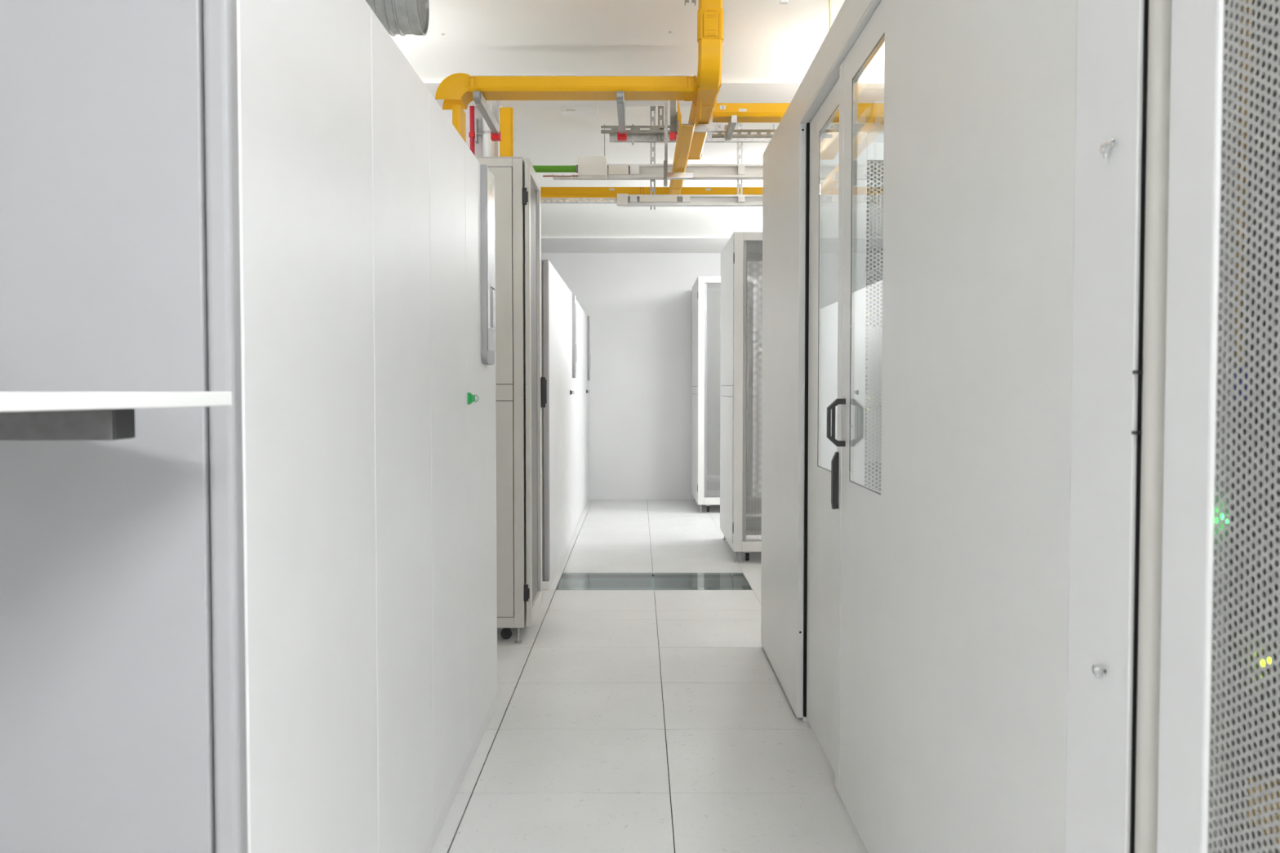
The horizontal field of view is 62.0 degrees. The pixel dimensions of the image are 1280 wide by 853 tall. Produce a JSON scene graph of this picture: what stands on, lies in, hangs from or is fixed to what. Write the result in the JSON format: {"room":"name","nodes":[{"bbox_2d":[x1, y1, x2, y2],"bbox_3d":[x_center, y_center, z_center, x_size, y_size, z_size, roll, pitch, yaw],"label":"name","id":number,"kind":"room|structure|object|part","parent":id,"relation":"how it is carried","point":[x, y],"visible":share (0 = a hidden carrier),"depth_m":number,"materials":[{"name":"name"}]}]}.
{"room":"server room","nodes":[
{"label":"server room","id":0,"kind":"room"},
{"bbox_2d":[389,0,884,253],"bbox_3d":[0.388,-1.753,5.011,5.400,0.173,13.360,0,2,0],"label":"ceiling","id":1,"kind":"structure","parent":0,"point":[769,46],"depth_m":5.13,"materials":[{"name":"paint"}]},
{"bbox_2d":[365,0,429,35],"bbox_3d":[-1.466,-1.438,3.248,1.602,0.477,0.222,0,2,0],"label":"air duct","id":2,"kind":"object","parent":1,"relation":"hanging from","point":[402,17],"visible":0.16,"depth_m":3.20,"materials":[{"name":"metal"}]},
{"bbox_2d":[416,0,426,32],"bbox_3d":[-0.674,-1.310,3.254,0.003,0.204,0.204,0,2,0],"label":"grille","id":3,"kind":"object","parent":2,"relation":"attached to","point":[420,4],"depth_m":3.27,"materials":[{"name":"metal"}]},
{"bbox_2d":[435,72,695,142],"bbox_3d":[-0.295,-0.564,4.312,1.028,1.668,0.198,0,2,0],"label":"cable tray","id":4,"kind":"object","parent":1,"relation":"hanging from","point":[456,90],"visible":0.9,"depth_m":4.21,"materials":[{"name":"yellow plastic"}]},
{"bbox_2d":[616,90,626,141],"bbox_3d":[-0.080,-1.402,4.483,0.042,0.261,0.607,0,2,0],"label":"post","id":5,"kind":"object","parent":4,"relation":"hanging from","point":[621,134],"visible":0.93,"depth_m":4.47,"materials":[{"name":"metal"}]},
{"bbox_3d":[-0.080,-1.313,4.478,0.026,0.037,0.554,0,2,0],"label":"arm","id":6,"kind":"part","parent":5,"relation":"part of","materials":[{"name":"grey paint"}]},
{"bbox_2d":[470,75,687,75],"bbox_3d":[-0.312,-1.559,4.787,1.070,0.030,0.020,0,2,0],"label":"rail","id":7,"kind":"object","parent":1,"relation":"hanging from","point":[470,75],"visible":0.02,"depth_m":4.78,"materials":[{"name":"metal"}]},
{"bbox_2d":[472,90,501,141],"bbox_3d":[-0.644,-1.401,4.482,0.042,0.261,0.607,0,2,0],"label":"post","id":8,"kind":"object","parent":7,"relation":"attached to","point":[492,121],"visible":0.93,"depth_m":4.54,"materials":[{"name":"metal"}]},
{"bbox_2d":[669,100,726,140],"bbox_3d":[0.258,-1.412,4.751,0.250,0.259,0.068,0,2,0],"label":"post","id":9,"kind":"object","parent":7,"relation":"attached to","point":[674,124],"visible":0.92,"depth_m":4.73,"materials":[{"name":"metal"}]},
{"bbox_3d":[0.273,-1.324,4.749,0.219,0.038,0.055,0,2,0],"label":"arm","id":10,"kind":"part","parent":9,"relation":"part of","materials":[{"name":"metal"}]},
{"bbox_2d":[688,0,724,159],"bbox_3d":[0.269,-1.512,4.305,0.099,0.368,2.312,0,2,0],"label":"cable tray","id":11,"kind":"object","parent":9,"relation":"on","point":[710,13],"visible":0.94,"depth_m":4.08,"materials":[{"name":"yellow plastic"}]},
{"bbox_3d":[0.270,-1.528,4.043,0.056,0.093,0.004,0,2,0],"label":"coupler plate","id":12,"kind":"part","parent":11,"relation":"part of","materials":[{"name":"yellow plastic"}]},
{"bbox_2d":[724,115,737,142],"bbox_3d":[0.408,-1.345,4.767,0.036,0.080,0.293,0,2,0],"label":"support arm","id":13,"kind":"object","parent":9,"relation":"attached to","point":[730,128],"visible":0.95,"depth_m":4.77,"materials":[{"name":"metal"}]},
{"bbox_3d":[0.407,-1.350,4.911,0.036,0.080,0.005,0,2,0],"label":"plate","id":14,"kind":"part","parent":13,"relation":"part of","materials":[{"name":"metal"}]},
{"bbox_2d":[711,129,839,137],"bbox_3d":[0.962,-1.354,4.926,1.260,0.034,0.020,0,2,0],"label":"rail","id":15,"kind":"object","parent":13,"relation":"attached to","point":[719,135],"visible":0.17,"depth_m":4.92,"materials":[{"name":"metal"}]},
{"bbox_2d":[712,102,884,122],"bbox_3d":[1.309,-1.385,4.710,1.968,0.056,0.127,0,2,0],"label":"cable tray","id":16,"kind":"object","parent":9,"relation":"on","point":[722,112],"visible":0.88,"depth_m":4.65,"materials":[{"name":"yellow plastic"}]},
{"bbox_2d":[560,106,597,115],"bbox_3d":[-0.334,-1.747,5.870,0.200,0.046,0.061,0,2,0],"label":"emergency light","id":17,"kind":"object","parent":1,"relation":"attached to","point":[565,110],"visible":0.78,"depth_m":5.84,"materials":[{"name":"white plastic"}]},
{"bbox_2d":[649,106,655,209],"bbox_3d":[0.069,-1.469,5.756,0.028,0.593,0.025,0,2,0],"label":"post","id":18,"kind":"object","parent":1,"relation":"hanging from","point":[651,108],"visible":0.65,"depth_m":5.75,"materials":[{"name":"metal"}]},
{"bbox_2d":[607,164,763,178],"bbox_3d":[0.509,-1.363,5.691,1.365,0.070,0.058,0,2,0],"label":"tray","id":19,"kind":"object","parent":18,"relation":"attached to","point":[614,171],"visible":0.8,"depth_m":5.68,"materials":[{"name":"white metal"}]},
{"bbox_2d":[577,155,607,178],"bbox_3d":[-0.251,-1.376,5.657,0.152,0.106,0.094,0,2,0],"label":"junction box","id":20,"kind":"object","parent":19,"relation":"attached to","point":[588,166],"visible":1,"depth_m":5.61,"materials":[{"name":"beige plastic"}]},
{"bbox_2d":[533,164,577,173],"bbox_3d":[-0.478,-1.369,5.664,0.302,0.044,0.044,0,2,0],"label":"conduit","id":21,"kind":"object","parent":20,"relation":"attached to","point":[537,168],"visible":0.76,"depth_m":5.65,"materials":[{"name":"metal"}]},
{"bbox_2d":[617,193,762,206],"bbox_3d":[0.534,-1.209,5.691,1.315,0.059,0.068,0,2,0],"label":"tray","id":22,"kind":"object","parent":18,"relation":"attached to","point":[623,199],"visible":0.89,"depth_m":5.68,"materials":[{"name":"white metal"}]},
{"bbox_2d":[540,198,616,203],"bbox_3d":[-0.398,-1.209,5.705,0.542,0.026,0.020,0,2,0],"label":"rail","id":23,"kind":"object","parent":22,"relation":"attached to","point":[544,199],"visible":0.77,"depth_m":5.70,"materials":[{"name":"metal"}]},
{"bbox_2d":[657,106,663,141],"bbox_3d":[0.111,-1.645,5.679,0.031,0.237,0.025,0,2,0],"label":"post","id":24,"kind":"object","parent":1,"relation":"hanging from","point":[660,117],"visible":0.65,"depth_m":5.67,"materials":[{"name":"metal"}]},
{"bbox_2d":[600,125,670,133],"bbox_3d":[0.000,-1.575,5.650,0.413,0.036,0.025,0,2,0],"label":"rail","id":25,"kind":"object","parent":24,"relation":"attached to","point":[634,129],"visible":0.62,"depth_m":5.64,"materials":[{"name":"metal"}]},
{"bbox_2d":[609,124,773,145],"bbox_3d":[0.274,-1.556,5.694,0.875,0.100,0.067,0,2,0],"label":"rail","id":26,"kind":"object","parent":24,"relation":"attached to","point":[633,137],"visible":0.36,"depth_m":5.71,"materials":[{"name":"metal"}]},
{"bbox_2d":[552,124,773,179],"bbox_3d":[0.240,-1.621,6.258,1.504,0.326,0.090,0,2,0],"label":"wire tray","id":27,"kind":"object","parent":1,"relation":"hanging from","point":[573,176],"visible":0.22,"depth_m":6.30,"materials":[{"name":"metal"}]},
{"bbox_2d":[542,175,577,177],"bbox_3d":[0.105,-1.468,6.247,1.351,0.011,0.021,0,2,0],"label":"power cable","id":28,"kind":"object","parent":27,"relation":"in","point":[543,175],"visible":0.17,"depth_m":6.25,"materials":[{"name":"plastic"}]},
{"bbox_2d":[663,100,693,186],"bbox_3d":[0.190,-1.434,5.257,0.147,0.492,0.054,0,2,0],"label":"post","id":29,"kind":"object","parent":1,"relation":"hanging from","point":[667,175],"visible":0.91,"depth_m":5.24,"materials":[{"name":"metal"}]},
{"bbox_3d":[0.196,-1.238,5.254,0.135,0.032,0.029,0,2,0],"label":"arm","id":30,"kind":"part","parent":29,"relation":"part of","materials":[{"name":"silver metal"}]},
{"bbox_2d":[668,98,701,194],"bbox_3d":[0.197,-1.300,5.143,0.096,0.087,1.752,0,2,0],"label":"cable tray","id":31,"kind":"object","parent":29,"relation":"on","point":[685,133],"visible":0.9,"depth_m":4.78,"materials":[{"name":"yellow plastic"}]},
{"bbox_2d":[534,186,762,200],"bbox_3d":[0.431,-1.327,6.087,2.320,0.058,0.139,0,2,0],"label":"cable tray","id":32,"kind":"object","parent":31,"relation":"attached to","point":[545,192],"visible":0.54,"depth_m":6.02,"materials":[{"name":"yellow plastic"}]},
{"bbox_2d":[684,0,696,4],"bbox_3d":[0.187,-1.637,3.959,0.041,0.130,0.030,0,2,0],"label":"post","id":33,"kind":"object","parent":1,"relation":"hanging from","point":[686,1],"visible":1,"depth_m":3.95,"materials":[{"name":"metal"}]},
{"bbox_2d":[737,122,742,194],"bbox_3d":[0.539,-1.481,5.756,0.028,0.570,0.025,0,2,0],"label":"post","id":34,"kind":"object","parent":1,"relation":"hanging from","point":[739,127],"visible":0.39,"depth_m":5.75,"materials":[{"name":"metal"}]},
{"bbox_2d":[779,0,788,4],"bbox_3d":[0.553,-1.635,3.945,0.068,0.133,0.020,0,2,0],"label":"clip","id":35,"kind":"object","parent":1,"relation":"attached to","point":[781,2],"visible":1,"depth_m":3.94,"materials":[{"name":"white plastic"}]},
{"bbox_2d":[828,0,830,28],"bbox_3d":[0.700,-1.470,3.951,0.012,0.455,0.004,0,2,0],"label":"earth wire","id":36,"kind":"object","parent":1,"relation":"hanging from","point":[828,0],"visible":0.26,"depth_m":3.95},
{"bbox_2d":[857,122,884,132],"bbox_3d":[1.843,-1.521,4.852,1.820,0.424,0.180,0,2,0],"label":"ceiling lamp","id":37,"kind":"object","parent":1,"relation":"hanging from","point":[862,126],"visible":0.02,"depth_m":4.78,"materials":[{"name":"white plastic"}]},
{"bbox_2d":[534,253,762,499],"bbox_3d":[0.378,-0.588,11.787,5.400,2.985,0.100,0,2,0],"label":"wall","id":38,"kind":"structure","parent":0,"point":[637,305],"depth_m":11.73,"materials":[{"name":"paint"}]},
{"bbox_2d":[430,499,867,852],"bbox_3d":[0.388,1.369,5.123,5.400,0.650,13.360,0,2,0],"label":"floor","id":39,"kind":"structure","parent":0,"point":[642,707],"depth_m":3.91,"materials":[{"name":"tile"}]},
{"bbox_2d":[0,391,231,440],"bbox_3d":[-0.891,0.574,1.166,0.685,1.222,0.542,1,2,14],"label":"shelf","id":40,"kind":"object","parent":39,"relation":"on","point":[24,415],"visible":1,"depth_m":1.16,"materials":[{"name":"white metal"}]},
{"bbox_2d":[0,0,497,852],"bbox_3d":[-1.108,0.126,2.765,1.184,2.003,2.647,0,2,0],"label":"server cabinet","id":41,"kind":"object","parent":39,"relation":"on","point":[265,621],"visible":1,"depth_m":1.48,"materials":[{"name":"white metal"}]},
{"bbox_3d":[-1.143,0.146,1.452,1.110,1.949,0.021,0,2,0],"label":"panel","id":42,"kind":"part","parent":41,"relation":"part of","materials":[{"name":"white metal"}]},
{"bbox_3d":[-0.566,0.145,1.461,0.036,1.949,0.038,0,2,0],"label":"corner post","id":43,"kind":"part","parent":41,"relation":"part of","materials":[{"name":"white metal"}]},
{"bbox_3d":[-0.559,0.132,1.846,0.022,1.949,0.729,0,2,0],"label":"panel","id":44,"kind":"part","parent":41,"relation":"part of","materials":[{"name":"white metal"}]},
{"bbox_3d":[-0.560,0.108,2.511,0.022,1.949,0.596,0,2,0],"label":"panel","id":45,"kind":"part","parent":41,"relation":"part of","materials":[{"name":"white metal"}]},
{"bbox_3d":[-0.561,0.087,3.099,0.022,1.949,0.578,0,2,0],"label":"panel","id":46,"kind":"part","parent":41,"relation":"part of","materials":[{"name":"white metal"}]},
{"bbox_3d":[-0.540,-0.090,3.420,0.020,0.038,0.032,0,2,0],"label":"lock knob","id":47,"kind":"part","parent":41,"relation":"part of","materials":[{"name":"green plastic"}]},
{"bbox_3d":[-0.562,0.064,3.739,0.022,1.949,0.698,0,2,0],"label":"panel","id":48,"kind":"part","parent":41,"relation":"part of","materials":[{"name":"white metal"}]},
{"bbox_3d":[-0.541,-0.565,3.791,0.020,0.687,0.202,0,2,0],"label":"control panel","id":49,"kind":"part","parent":41,"relation":"part of","materials":[{"name":"grey paint"}]},
{"bbox_2d":[440,106,502,156],"bbox_3d":[-1.260,-0.382,6.043,0.998,2.784,0.590,0,2,0],"label":"column","id":50,"kind":"structure","parent":39,"relation":"on","point":[478,147],"depth_m":5.71,"materials":[{"name":"paint"}]},
{"bbox_2d":[475,117,478,143],"bbox_3d":[-0.870,-1.575,5.676,0.009,0.125,0.060,0,2,0],"label":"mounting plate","id":51,"kind":"object","parent":50,"relation":"attached to","point":[476,118],"visible":1,"depth_m":5.66,"materials":[{"name":"metal"}]},
{"bbox_2d":[476,106,494,156],"bbox_3d":[-0.818,-0.371,5.711,0.096,2.785,0.069,0,2,0],"label":"pipe","id":52,"kind":"object","parent":50,"relation":"attached to","point":[488,144],"visible":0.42,"depth_m":5.64,"materials":[{"name":"plastic"}]},
{"bbox_2d":[468,106,475,155],"bbox_3d":[-0.891,-0.370,5.701,0.036,2.785,0.036,0,2,0],"label":"pipe","id":53,"kind":"object","parent":39,"relation":"on","point":[472,134],"visible":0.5,"depth_m":5.65,"materials":[{"name":"red metal"}]},
{"bbox_2d":[499,106,514,156],"bbox_3d":[-0.709,-0.343,5.699,0.074,2.690,0.052,0,2,0],"label":"cable tray","id":54,"kind":"object","parent":39,"relation":"on","point":[506,113],"visible":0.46,"depth_m":5.63,"materials":[{"name":"yellow plastic"}]},
{"bbox_2d":[475,156,546,643],"bbox_3d":[-1.134,-0.126,5.366,1.282,2.319,0.608,0,2,0],"label":"tall cabinet","id":55,"kind":"object","parent":39,"relation":"on","point":[518,384],"visible":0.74,"depth_m":5.08,"materials":[{"name":"metal"}]},
{"bbox_3d":[-1.153,-0.714,5.047,1.095,1.024,0.002,0,2,0],"label":"panel","id":56,"kind":"part","parent":55,"relation":"part of","materials":[{"name":"white metal"}]},
{"bbox_3d":[-1.153,0.396,5.087,1.095,1.034,0.002,0,2,0],"label":"panel","id":57,"kind":"part","parent":55,"relation":"part of","materials":[{"name":"grey metal"}]},
{"bbox_3d":[-1.154,-0.735,5.644,1.095,1.024,0.002,0,2,0],"label":"panel","id":58,"kind":"part","parent":55,"relation":"part of","materials":[{"name":"white metal"}]},
{"bbox_3d":[-1.154,0.375,5.684,1.095,1.034,0.002,0,2,0],"label":"panel","id":59,"kind":"part","parent":55,"relation":"part of","materials":[{"name":"grey metal"}]},
{"bbox_3d":[-0.534,-0.164,5.367,0.022,2.228,0.598,0,2,0],"label":"door","id":60,"kind":"part","parent":55,"relation":"part of","materials":[{"name":"white metal"}]},
{"bbox_3d":[-0.508,-0.180,5.635,0.030,0.160,0.027,0,2,0],"label":"door handle","id":61,"kind":"part","parent":55,"relation":"part of","materials":[{"name":"black plastic"}]},
{"bbox_2d":[534,259,576,589],"bbox_3d":[-1.112,-0.053,7.775,1.184,2.003,2.647,0,2,0],"label":"server cabinet","id":62,"kind":"object","parent":39,"relation":"on","point":[558,304],"visible":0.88,"depth_m":7.17,"materials":[{"name":"white metal"}]},
{"bbox_3d":[-1.146,-0.033,6.462,1.110,1.949,0.021,0,2,0],"label":"panel","id":63,"kind":"part","parent":62,"relation":"part of","materials":[{"name":"grey metal"}]},
{"bbox_3d":[-0.570,-0.034,6.471,0.036,1.949,0.038,0,2,0],"label":"corner post","id":64,"kind":"part","parent":62,"relation":"part of","materials":[{"name":"white metal"}]},
{"bbox_3d":[-0.563,-0.048,6.856,0.022,1.949,0.729,0,2,0],"label":"panel","id":65,"kind":"part","parent":62,"relation":"part of","materials":[{"name":"white metal"}]},
{"bbox_3d":[-0.564,-0.071,7.520,0.022,1.949,0.596,0,2,0],"label":"panel","id":66,"kind":"part","parent":62,"relation":"part of","materials":[{"name":"white metal"}]},
{"bbox_3d":[-0.565,-0.092,8.109,0.022,1.949,0.578,0,2,0],"label":"panel","id":67,"kind":"part","parent":62,"relation":"part of","materials":[{"name":"white metal"}]},
{"bbox_3d":[-0.566,-0.115,8.749,0.022,1.949,0.698,0,2,0],"label":"panel","id":68,"kind":"part","parent":62,"relation":"part of","materials":[{"name":"white metal"}]},
{"bbox_3d":[-0.545,-0.744,8.801,0.020,0.687,0.202,0,2,0],"label":"control panel","id":69,"kind":"part","parent":62,"relation":"part of","materials":[{"name":"grey paint"}]},
{"bbox_2d":[574,300,591,530],"bbox_3d":[-1.118,-0.148,10.422,1.184,2.003,2.647,0,2,0],"label":"server cabinet","id":70,"kind":"object","parent":39,"relation":"on","point":[582,380],"visible":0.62,"depth_m":10.21,"materials":[{"name":"white metal"}]},
{"bbox_3d":[-0.569,-0.142,9.503,0.022,1.949,0.729,0,2,0],"label":"panel","id":71,"kind":"part","parent":70,"relation":"part of","materials":[{"name":"white metal"}]},
{"bbox_3d":[-0.570,-0.166,10.168,0.022,1.949,0.596,0,2,0],"label":"panel","id":72,"kind":"part","parent":70,"relation":"part of","materials":[{"name":"white metal"}]},
{"bbox_3d":[-0.571,-0.187,10.756,0.022,1.949,0.578,0,2,0],"label":"panel","id":73,"kind":"part","parent":70,"relation":"part of","materials":[{"name":"white metal"}]},
{"bbox_3d":[-0.572,-0.210,11.396,0.022,1.949,0.698,0,2,0],"label":"panel","id":74,"kind":"part","parent":70,"relation":"part of","materials":[{"name":"white metal"}]},
{"bbox_3d":[-0.551,-0.839,11.448,0.020,0.687,0.202,0,2,0],"label":"control panel","id":75,"kind":"part","parent":70,"relation":"part of","materials":[{"name":"grey paint"}]},
{"bbox_2d":[691,275,759,512],"bbox_3d":[0.865,-0.331,11.053,0.608,2.321,1.252,0,2,0],"label":"tall cabinet","id":76,"kind":"object","parent":39,"relation":"on","point":[706,290],"visible":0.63,"depth_m":10.45,"materials":[{"name":"metal"}]},
{"bbox_3d":[0.567,0.182,11.075,0.002,1.034,1.095,0,2,0],"label":"panel","id":77,"kind":"part","parent":76,"relation":"part of","materials":[{"name":"paint"}]},
{"bbox_3d":[0.567,-0.929,11.035,0.002,1.026,1.095,0,2,0],"label":"panel","id":78,"kind":"part","parent":76,"relation":"part of","materials":[{"name":"paint"}]},
{"bbox_3d":[0.865,-0.390,11.668,0.598,2.230,0.018,0,2,0],"label":"door","id":79,"kind":"part","parent":76,"relation":"part of","materials":[{"name":"paint"}]},
{"bbox_2d":[706,482,719,493],"bbox_3d":[0.866,0.637,11.051,0.460,0.030,0.880,0,2,0],"label":"shelf","id":80,"kind":"object","parent":76,"relation":"attached to","point":[713,486],"depth_m":10.91,"materials":[{"name":"metal"}]},
{"bbox_2d":[706,468,747,478],"bbox_3d":[0.866,0.487,11.046,0.460,0.030,0.880,0,2,0],"label":"shelf","id":81,"kind":"object","parent":76,"relation":"attached to","point":[713,475],"depth_m":10.81,"materials":[{"name":"metal"}]},
{"bbox_3d":[0.866,-0.370,11.035,0.450,2.128,0.900,0,2,0],"label":"mounting rail","id":82,"kind":"part","parent":76,"relation":"part of","materials":[{"name":"metal"}]},
{"bbox_2d":[720,231,762,562],"bbox_3d":[0.952,-0.221,8.045,0.608,2.317,1.252,0,2,0],"label":"tall cabinet","id":83,"kind":"object","parent":39,"relation":"on","point":[742,247],"visible":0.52,"depth_m":7.46,"materials":[{"name":"metal"}]},
{"bbox_3d":[0.654,0.290,8.066,0.002,1.034,1.095,0,2,0],"label":"panel","id":84,"kind":"part","parent":83,"relation":"part of","materials":[{"name":"paint"}]},
{"bbox_3d":[0.654,-0.820,8.027,0.002,1.022,1.095,0,2,0],"label":"panel","id":85,"kind":"part","parent":83,"relation":"part of","materials":[{"name":"paint"}]},
{"bbox_3d":[0.953,-0.261,8.027,0.450,2.124,0.900,0,2,0],"label":"mounting rail","id":86,"kind":"part","parent":83,"relation":"part of","materials":[{"name":"metal"}]},
{"bbox_3d":[0.954,-0.237,7.429,0.598,2.226,0.022,0,2,0],"label":"door","id":87,"kind":"part","parent":83,"relation":"part of","materials":[{"name":"paint"}]},
{"bbox_2d":[745,497,760,514],"bbox_3d":[0.953,0.594,8.038,0.460,0.030,0.880,0,2,0],"label":"shelf","id":88,"kind":"object","parent":83,"relation":"attached to","point":[747,497],"depth_m":7.87,"materials":[{"name":"metal"}]},
{"bbox_2d":[745,515,761,535],"bbox_3d":[0.953,0.744,8.043,0.460,0.030,0.880,0,2,0],"label":"shelf","id":89,"kind":"object","parent":83,"relation":"attached to","point":[747,516],"depth_m":7.87,"materials":[{"name":"metal"}]},
{"bbox_2d":[822,132,884,492],"bbox_3d":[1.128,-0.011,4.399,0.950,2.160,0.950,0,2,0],"label":"window","id":90,"kind":"structure","parent":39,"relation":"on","point":[870,148],"depth_m":3.91,"materials":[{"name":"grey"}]},
{"bbox_2d":[760,0,1077,852],"bbox_3d":[1.139,-0.051,3.235,1.192,2.322,3.594,0,2,0],"label":"enclosure","id":91,"kind":"object","parent":39,"relation":"on","point":[917,626],"visible":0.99,"depth_m":2.05,"materials":[{"name":"paint"}]},
{"bbox_3d":[0.588,-0.100,4.458,0.024,2.310,1.144,0,2,0],"label":"panel","id":92,"kind":"part","parent":91,"relation":"part of","materials":[{"name":"white metal"}]},
{"bbox_3d":[0.614,-0.004,3.912,0.026,2.180,0.043,0,2,0],"label":"corner post","id":93,"kind":"part","parent":91,"relation":"part of","materials":[{"name":"metal"}]},
{"bbox_3d":[0.621,0.001,3.519,0.018,2.162,0.711,0,2,0],"label":"sliding door","id":94,"kind":"part","parent":91,"relation":"part of","materials":[{"name":"white metal"}]},
{"bbox_3d":[0.568,-0.011,3.087,0.050,0.138,0.026,0,2,0],"label":"pull handle","id":95,"kind":"part","parent":91,"relation":"part of","materials":[{"name":"black plastic"}]},
{"bbox_3d":[0.602,0.026,2.831,0.016,2.162,0.735,0,2,0],"label":"sliding door","id":96,"kind":"part","parent":91,"relation":"part of","materials":[{"name":"white metal"}]},
{"bbox_3d":[0.586,-0.012,1.997,0.012,2.310,1.119,0,2,0],"label":"panel","id":97,"kind":"part","parent":91,"relation":"part of","materials":[{"name":"white metal"}]},
{"bbox_2d":[1065,0,1279,852],"bbox_3d":[1.124,0.031,0.944,1.110,2.322,0.982,0,2,0],"label":"rack","id":98,"kind":"object","parent":39,"relation":"on","point":[1174,704],"visible":1,"depth_m":1.16,"materials":[{"name":"silver metal"}]},
{"bbox_3d":[0.588,0.002,1.344,0.017,2.292,0.179,0,2,0],"label":"panel","id":99,"kind":"part","parent":98,"relation":"part of","materials":[{"name":"white metal"}]},
{"bbox_3d":[0.594,0.006,1.219,0.034,2.292,0.040,0,2,0],"label":"frame post","id":100,"kind":"part","parent":98,"relation":"part of","materials":[{"name":"white metal"}]},
{"bbox_3d":[0.588,0.005,1.127,0.022,2.242,0.102,0,2,0],"label":"door","id":101,"kind":"part","parent":98,"relation":"part of","materials":[{"name":"white metal"}]},
{"bbox_2d":[1233,0,1253,399],"bbox_3d":[0.607,-0.525,1.066,0.014,0.995,0.021,0,2,0],"label":"cable","id":102,"kind":"object","parent":98,"relation":"attached to","point":[1242,7],"visible":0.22,"depth_m":1.07,"materials":[{"name":"plastic"}]},
{"bbox_2d":[1221,515,1279,523],"bbox_3d":[0.971,0.127,0.857,0.774,0.078,0.460,0,2,0],"label":"server","id":103,"kind":"object","parent":98,"relation":"in","point":[1222,516],"visible":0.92,"depth_m":1.07,"materials":[{"name":"grey paint"}]},
{"bbox_2d":[1247,777,1279,844],"bbox_3d":[0.984,0.441,0.868,0.750,0.168,0.460,0,2,0],"label":"server","id":104,"kind":"object","parent":98,"relation":"in","point":[1255,778],"visible":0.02,"depth_m":1.04,"materials":[{"name":"grey paint"}]},
{"bbox_2d":[1262,657,1276,666],"bbox_3d":[0.971,0.261,0.861,0.774,0.168,0.460,0,2,0],"label":"server","id":105,"kind":"object","parent":98,"relation":"in","point":[1268,659],"visible":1,"depth_m":0.99,"materials":[{"name":"grey paint"}]},
{"bbox_2d":[1262,657,1271,666],"bbox_3d":[0.587,0.221,0.995,0.006,0.008,0.008,0,2,0],"label":"light","id":106,"kind":"object","parent":105,"relation":"attached to","point":[1268,659],"depth_m":0.99,"materials":[{"name":"yellow"}]}
]}

